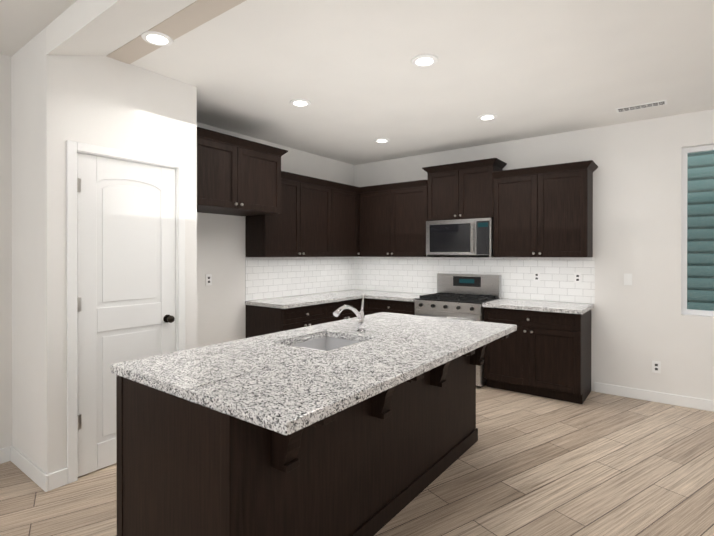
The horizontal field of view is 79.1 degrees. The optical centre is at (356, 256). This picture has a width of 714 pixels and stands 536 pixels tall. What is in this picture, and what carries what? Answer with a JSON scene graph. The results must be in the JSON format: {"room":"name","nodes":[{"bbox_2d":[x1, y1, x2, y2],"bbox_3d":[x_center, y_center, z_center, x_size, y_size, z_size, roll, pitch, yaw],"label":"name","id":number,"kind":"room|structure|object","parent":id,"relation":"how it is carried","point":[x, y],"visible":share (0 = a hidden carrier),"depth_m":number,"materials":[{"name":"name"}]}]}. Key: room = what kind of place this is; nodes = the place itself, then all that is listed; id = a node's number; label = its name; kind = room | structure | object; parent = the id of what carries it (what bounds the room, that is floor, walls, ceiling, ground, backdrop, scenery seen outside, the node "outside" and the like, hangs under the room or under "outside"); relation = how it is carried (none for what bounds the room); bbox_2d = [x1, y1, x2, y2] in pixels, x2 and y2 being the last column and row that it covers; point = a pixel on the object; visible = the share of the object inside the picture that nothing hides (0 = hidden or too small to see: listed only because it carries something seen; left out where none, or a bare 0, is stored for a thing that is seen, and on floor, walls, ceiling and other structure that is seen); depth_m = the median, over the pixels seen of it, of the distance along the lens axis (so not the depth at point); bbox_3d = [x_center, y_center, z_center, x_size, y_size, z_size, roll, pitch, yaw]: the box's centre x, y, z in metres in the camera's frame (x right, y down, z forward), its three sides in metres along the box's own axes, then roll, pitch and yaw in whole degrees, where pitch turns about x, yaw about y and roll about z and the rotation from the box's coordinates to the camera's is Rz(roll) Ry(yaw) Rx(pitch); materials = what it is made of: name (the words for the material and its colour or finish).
{"room":"kitchen","nodes":[
{"label":"kitchen","id":0,"kind":"room"},
{"bbox_2d":[8,36,35,464],"bbox_3d":[-2.147,0.016,2.892,0.540,2.800,0.120,0,0,37],"label":"wall","id":1,"kind":"structure","parent":0,"point":[22,65],"depth_m":2.87,"materials":[{"name":"paint"}]},
{"bbox_2d":[8,446,56,491],"bbox_3d":[-2.113,1.367,2.804,0.645,0.100,0.049,0,0,37],"label":"baseboard","id":2,"kind":"structure","parent":1,"relation":"attached to","point":[41,479],"depth_m":2.73,"materials":[{"name":"white wood"}]},
{"bbox_2d":[36,27,199,474],"bbox_3d":[-1.608,0.016,3.044,0.100,2.800,1.010,0,0,37],"label":"wall","id":3,"kind":"structure","parent":0,"point":[50,105],"depth_m":2.72,"materials":[{"name":"paint"}]},
{"bbox_2d":[66,140,184,483],"bbox_3d":[-1.603,0.347,3.039,0.116,2.138,0.797,0,0,37],"label":"door frame","id":4,"kind":"structure","parent":3,"relation":"attached to","point":[73,148],"depth_m":2.72,"materials":[{"name":"white wood"}]},
{"bbox_2d":[77,153,175,476],"bbox_3d":[-1.565,0.374,3.006,0.113,2.067,0.676,0,0,37],"label":"pantry door","id":5,"kind":"structure","parent":3,"relation":"in","point":[126,269],"depth_m":2.94,"materials":[{"name":"white wood"}]},
{"bbox_2d":[0,54,363,448],"bbox_3d":[-2.441,0.015,3.200,0.300,2.800,8.300,0,0,37],"label":"wall","id":6,"kind":"structure","parent":0,"point":[222,237],"depth_m":4.52,"materials":[{"name":"paint"}]},
{"bbox_2d":[0,447,7,463],"bbox_3d":[-3.545,1.372,1.471,0.015,0.100,3.840,0,0,37],"label":"baseboard","id":7,"kind":"structure","parent":6,"relation":"attached to","point":[4,451],"depth_m":2.96,"materials":[{"name":"white wood"}]},
{"bbox_2d":[206,274,211,285],"bbox_3d":[-1.514,0.241,4.419,0.005,0.114,0.070,0,0,37],"label":"electrical outlet","id":8,"kind":"object","parent":6,"relation":"attached to","point":[208,276],"depth_m":4.41,"materials":[{"name":"white plastic"}]},
{"bbox_2d":[197,127,284,218],"bbox_3d":[-1.338,-0.754,4.164,0.596,0.632,1.090,0,0,37],"label":"upper cabinet","id":9,"kind":"object","parent":6,"relation":"attached to","point":[236,177],"depth_m":4.01,"materials":[{"name":"brown wood"}]},
{"bbox_2d":[245,172,328,256],"bbox_3d":[-0.764,-0.458,5.156,0.326,0.932,1.144,0,0,37],"label":"upper cabinet","id":10,"kind":"object","parent":6,"relation":"attached to","point":[303,231],"depth_m":4.98,"materials":[{"name":"brown wood"}]},
{"bbox_2d":[245,257,352,300],"bbox_3d":[-0.643,0.250,5.590,0.008,0.482,1.980,0,0,37],"label":"backsplash","id":11,"kind":"structure","parent":6,"relation":"attached to","point":[269,277],"depth_m":5.40,"materials":[{"name":"tile"}]},
{"bbox_2d":[329,181,360,256],"bbox_3d":[-0.266,-0.460,5.765,0.390,0.932,0.664,0,0,37],"label":"upper cabinet","id":12,"kind":"object","parent":6,"relation":"attached to","point":[344,199],"depth_m":5.70,"materials":[{"name":"brown wood"}]},
{"bbox_2d":[0,384,713,535],"bbox_3d":[0.158,1.472,1.255,6.800,0.100,8.300,0,0,37],"label":"floor","id":13,"kind":"structure","parent":0,"point":[598,464],"depth_m":2.70,"materials":[{"name":"brown wood"}]},
{"bbox_2d":[246,301,332,337],"bbox_3d":[-0.774,0.973,4.922,0.596,0.872,0.749,0,0,37],"label":"base cabinet","id":14,"kind":"object","parent":13,"relation":"on","point":[260,319],"depth_m":4.66,"materials":[{"name":"brown wood"}]},
{"bbox_2d":[245,293,364,308],"bbox_3d":[-0.578,0.515,5.152,0.631,0.042,1.375,0,0,37],"label":"countertop","id":15,"kind":"structure","parent":14,"relation":"on","point":[318,298],"depth_m":4.95,"materials":[{"name":"white stone"}]},
{"bbox_2d":[110,334,508,535],"bbox_3d":[-0.011,0.982,2.596,1.143,0.872,2.279,0,0,37],"label":"kitchen island","id":16,"kind":"object","parent":13,"relation":"on","point":[361,424],"depth_m":1.89,"materials":[{"name":"brown wood"}]},
{"bbox_2d":[110,312,516,437],"bbox_3d":[0.006,0.525,2.598,1.180,0.042,2.316,0,0,37],"label":"island countertop","id":17,"kind":"structure","parent":16,"relation":"on","point":[265,379],"depth_m":2.00,"materials":[{"name":"grey stone"}]},
{"bbox_2d":[290,334,365,349],"bbox_3d":[-0.185,0.626,2.610,0.460,0.184,0.520,0,0,37],"label":"sink","id":18,"kind":"object","parent":17,"relation":"in","point":[324,341],"depth_m":2.86,"materials":[{"name":"silver metal"}]},
{"bbox_2d":[333,294,365,333],"bbox_3d":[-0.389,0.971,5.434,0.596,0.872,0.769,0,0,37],"label":"faucet","id":19,"kind":"object","parent":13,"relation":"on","point":[346,313],"depth_m":5.29,"materials":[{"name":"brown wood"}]},
{"bbox_2d":[369,301,414,314],"bbox_3d":[0.581,0.971,5.560,0.761,0.872,0.596,0,0,37],"label":"base cabinet","id":20,"kind":"object","parent":13,"relation":"on","point":[402,307],"depth_m":5.30,"materials":[{"name":"brown wood"}]},
{"bbox_2d":[337,289,427,300],"bbox_3d":[0.323,0.513,5.729,1.380,0.042,0.631,0,0,37],"label":"countertop","id":21,"kind":"structure","parent":20,"relation":"on","point":[373,295],"depth_m":5.46,"materials":[{"name":"white stone"}]},
{"bbox_2d":[415,273,500,387],"bbox_3d":[1.164,0.814,5.036,0.793,1.190,0.716,0,0,37],"label":"range","id":22,"kind":"object","parent":13,"relation":"on","point":[461,296],"visible":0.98,"depth_m":4.99,"materials":[{"name":"silver metal"}]},
{"bbox_2d":[484,309,590,403],"bbox_3d":[1.900,0.974,4.570,0.936,0.872,0.596,0,0,37],"label":"base cabinet","id":23,"kind":"object","parent":13,"relation":"on","point":[543,349],"depth_m":4.29,"materials":[{"name":"brown wood"}]},
{"bbox_2d":[482,298,592,312],"bbox_3d":[1.897,0.517,4.548,0.957,0.042,0.631,0,0,37],"label":"countertop","id":24,"kind":"structure","parent":23,"relation":"on","point":[533,306],"depth_m":4.37,"materials":[{"name":"white stone"}]},
{"bbox_2d":[0,0,713,164],"bbox_3d":[0.158,-1.413,1.244,6.800,0.170,8.300,0,0,37],"label":"ceiling","id":25,"kind":"structure","parent":0,"point":[361,82],"depth_m":3.04,"materials":[{"name":"paint"}]},
{"bbox_2d":[46,0,196,55],"bbox_3d":[0.506,-1.267,1.034,5.690,0.120,0.340,0,0,37],"label":"beam","id":26,"kind":"structure","parent":25,"relation":"attached to","point":[97,27],"depth_m":2.37,"materials":[{"name":"paint"}]},
{"bbox_2d":[141,30,173,45],"bbox_3d":[-1.219,-1.326,2.641,0.183,0.011,0.183,0,0,-8],"label":"recessed light","id":27,"kind":"object","parent":25,"relation":"in","point":[162,39],"depth_m":2.63,"materials":[{"name":"white"}]},
{"bbox_2d":[107,0,245,63],"bbox_3d":[0.653,-1.325,1.230,5.690,0.004,0.150,0,0,37],"label":"band","id":28,"kind":"object","parent":25,"relation":"attached to","point":[192,16],"visible":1,"depth_m":2.48,"materials":[{"name":"paint"}]},
{"bbox_2d":[290,99,310,106],"bbox_3d":[-0.493,-1.330,3.759,0.183,0.011,0.183,0,0,-8],"label":"recessed light","id":29,"kind":"object","parent":25,"relation":"in","point":[295,102],"depth_m":3.73,"materials":[{"name":"white"}]},
{"bbox_2d":[374,138,389,142],"bbox_3d":[0.288,-1.335,4.999,0.183,0.011,0.183,0,0,-8],"label":"recessed light","id":30,"kind":"object","parent":25,"relation":"in","point":[379,140],"depth_m":4.97,"materials":[{"name":"white"}]},
{"bbox_2d":[411,54,437,66],"bbox_3d":[0.459,-1.327,2.945,0.183,0.011,0.183,0,0,-8],"label":"recessed light","id":31,"kind":"object","parent":25,"relation":"in","point":[424,60],"depth_m":2.92,"materials":[{"name":"white"}]},
{"bbox_2d":[478,114,496,120],"bbox_3d":[1.251,-1.332,4.150,0.183,0.011,0.183,0,0,-8],"label":"recessed light","id":32,"kind":"object","parent":25,"relation":"in","point":[484,117],"depth_m":4.14,"materials":[{"name":"white"}]},
{"bbox_2d":[615,100,666,112],"bbox_3d":[2.529,-1.333,3.854,0.380,0.007,0.120,0,0,37],"label":"ceiling vent","id":33,"kind":"object","parent":25,"relation":"in","point":[645,105],"visible":1,"depth_m":3.84,"materials":[{"name":"white metal"}]},
{"bbox_2d":[364,109,713,400],"bbox_3d":[2.608,0.011,4.506,6.450,2.800,0.150,0,0,37],"label":"wall","id":34,"kind":"structure","parent":0,"point":[637,177],"depth_m":4.30,"materials":[{"name":"paint"}]},
{"bbox_2d":[361,183,396,256],"bbox_3d":[0.327,-0.460,5.874,0.596,0.932,0.390,0,0,37],"label":"upper cabinet","id":35,"kind":"object","parent":34,"relation":"attached to","point":[378,202],"depth_m":5.74,"materials":[{"name":"brown wood"}]},
{"bbox_2d":[397,179,428,256],"bbox_3d":[0.724,-0.459,5.615,0.586,0.932,0.326,0,0,37],"label":"upper cabinet","id":36,"kind":"object","parent":34,"relation":"attached to","point":[412,198],"depth_m":5.44,"materials":[{"name":"brown wood"}]},
{"bbox_2d":[425,159,504,220],"bbox_3d":[1.286,-0.754,5.193,0.814,0.640,0.326,0,0,37],"label":"upper cabinet","id":37,"kind":"object","parent":34,"relation":"attached to","point":[456,190],"depth_m":5.03,"materials":[{"name":"brown wood"}]},
{"bbox_2d":[426,218,492,256],"bbox_3d":[1.258,-0.209,5.157,0.806,0.438,0.404,0,0,37],"label":"microwave","id":38,"kind":"object","parent":37,"relation":"attached to","point":[461,238],"visible":0.98,"depth_m":5.00,"materials":[{"name":"silver metal"}]},
{"bbox_2d":[353,257,594,303],"bbox_3d":[1.217,0.250,5.452,3.150,0.482,0.007,0,0,37],"label":"backsplash","id":39,"kind":"structure","parent":34,"relation":"attached to","point":[394,274],"depth_m":5.09,"materials":[{"name":"tile"}]},
{"bbox_2d":[533,272,539,281],"bbox_3d":[2.013,0.229,4.846,0.070,0.114,0.005,0,0,37],"label":"electrical outlet","id":40,"kind":"object","parent":34,"relation":"attached to","point":[536,275],"depth_m":4.85,"materials":[{"name":"white plastic"}]},
{"bbox_2d":[493,160,592,256],"bbox_3d":[1.988,-0.456,4.667,0.938,0.932,0.326,0,0,37],"label":"upper cabinet","id":41,"kind":"object","parent":34,"relation":"attached to","point":[543,211],"depth_m":4.50,"materials":[{"name":"brown wood"}]},
{"bbox_2d":[574,272,580,282],"bbox_3d":[2.345,0.230,4.597,0.070,0.114,0.005,0,0,37],"label":"electrical outlet","id":42,"kind":"object","parent":34,"relation":"attached to","point":[577,276],"depth_m":4.60,"materials":[{"name":"white plastic"}]},
{"bbox_2d":[624,274,631,284],"bbox_3d":[2.708,0.231,4.323,0.070,0.114,0.006,0,0,37],"label":"light switch","id":43,"kind":"object","parent":34,"relation":"attached to","point":[627,277],"depth_m":4.32,"materials":[{"name":"white plastic"}]},
{"bbox_2d":[594,382,713,411],"bbox_3d":[3.805,1.364,3.506,3.330,0.100,0.019,0,0,37],"label":"baseboard","id":44,"kind":"structure","parent":34,"relation":"attached to","point":[684,401],"depth_m":4.18,"materials":[{"name":"white wood"}]},
{"bbox_2d":[652,361,660,372],"bbox_3d":[2.897,1.072,4.186,0.070,0.114,0.005,0,0,37],"label":"electrical outlet","id":45,"kind":"object","parent":34,"relation":"attached to","point":[656,366],"depth_m":4.18,"materials":[{"name":"white plastic"}]},
{"bbox_2d":[681,145,713,315],"bbox_3d":[3.486,-0.237,3.874,0.930,1.580,0.045,0,0,37],"label":"window","id":46,"kind":"structure","parent":34,"relation":"in","point":[684,240],"depth_m":4.11,"materials":[{"name":"white plastic"}]},
{"label":"outside","id":47,"kind":"structure","parent":0,"visible":0},
{"bbox_2d":[687,151,713,310],"bbox_3d":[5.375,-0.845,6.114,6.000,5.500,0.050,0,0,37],"label":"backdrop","id":48,"kind":"structure","parent":47,"point":[701,219],"depth_m":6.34,"materials":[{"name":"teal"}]}
]}

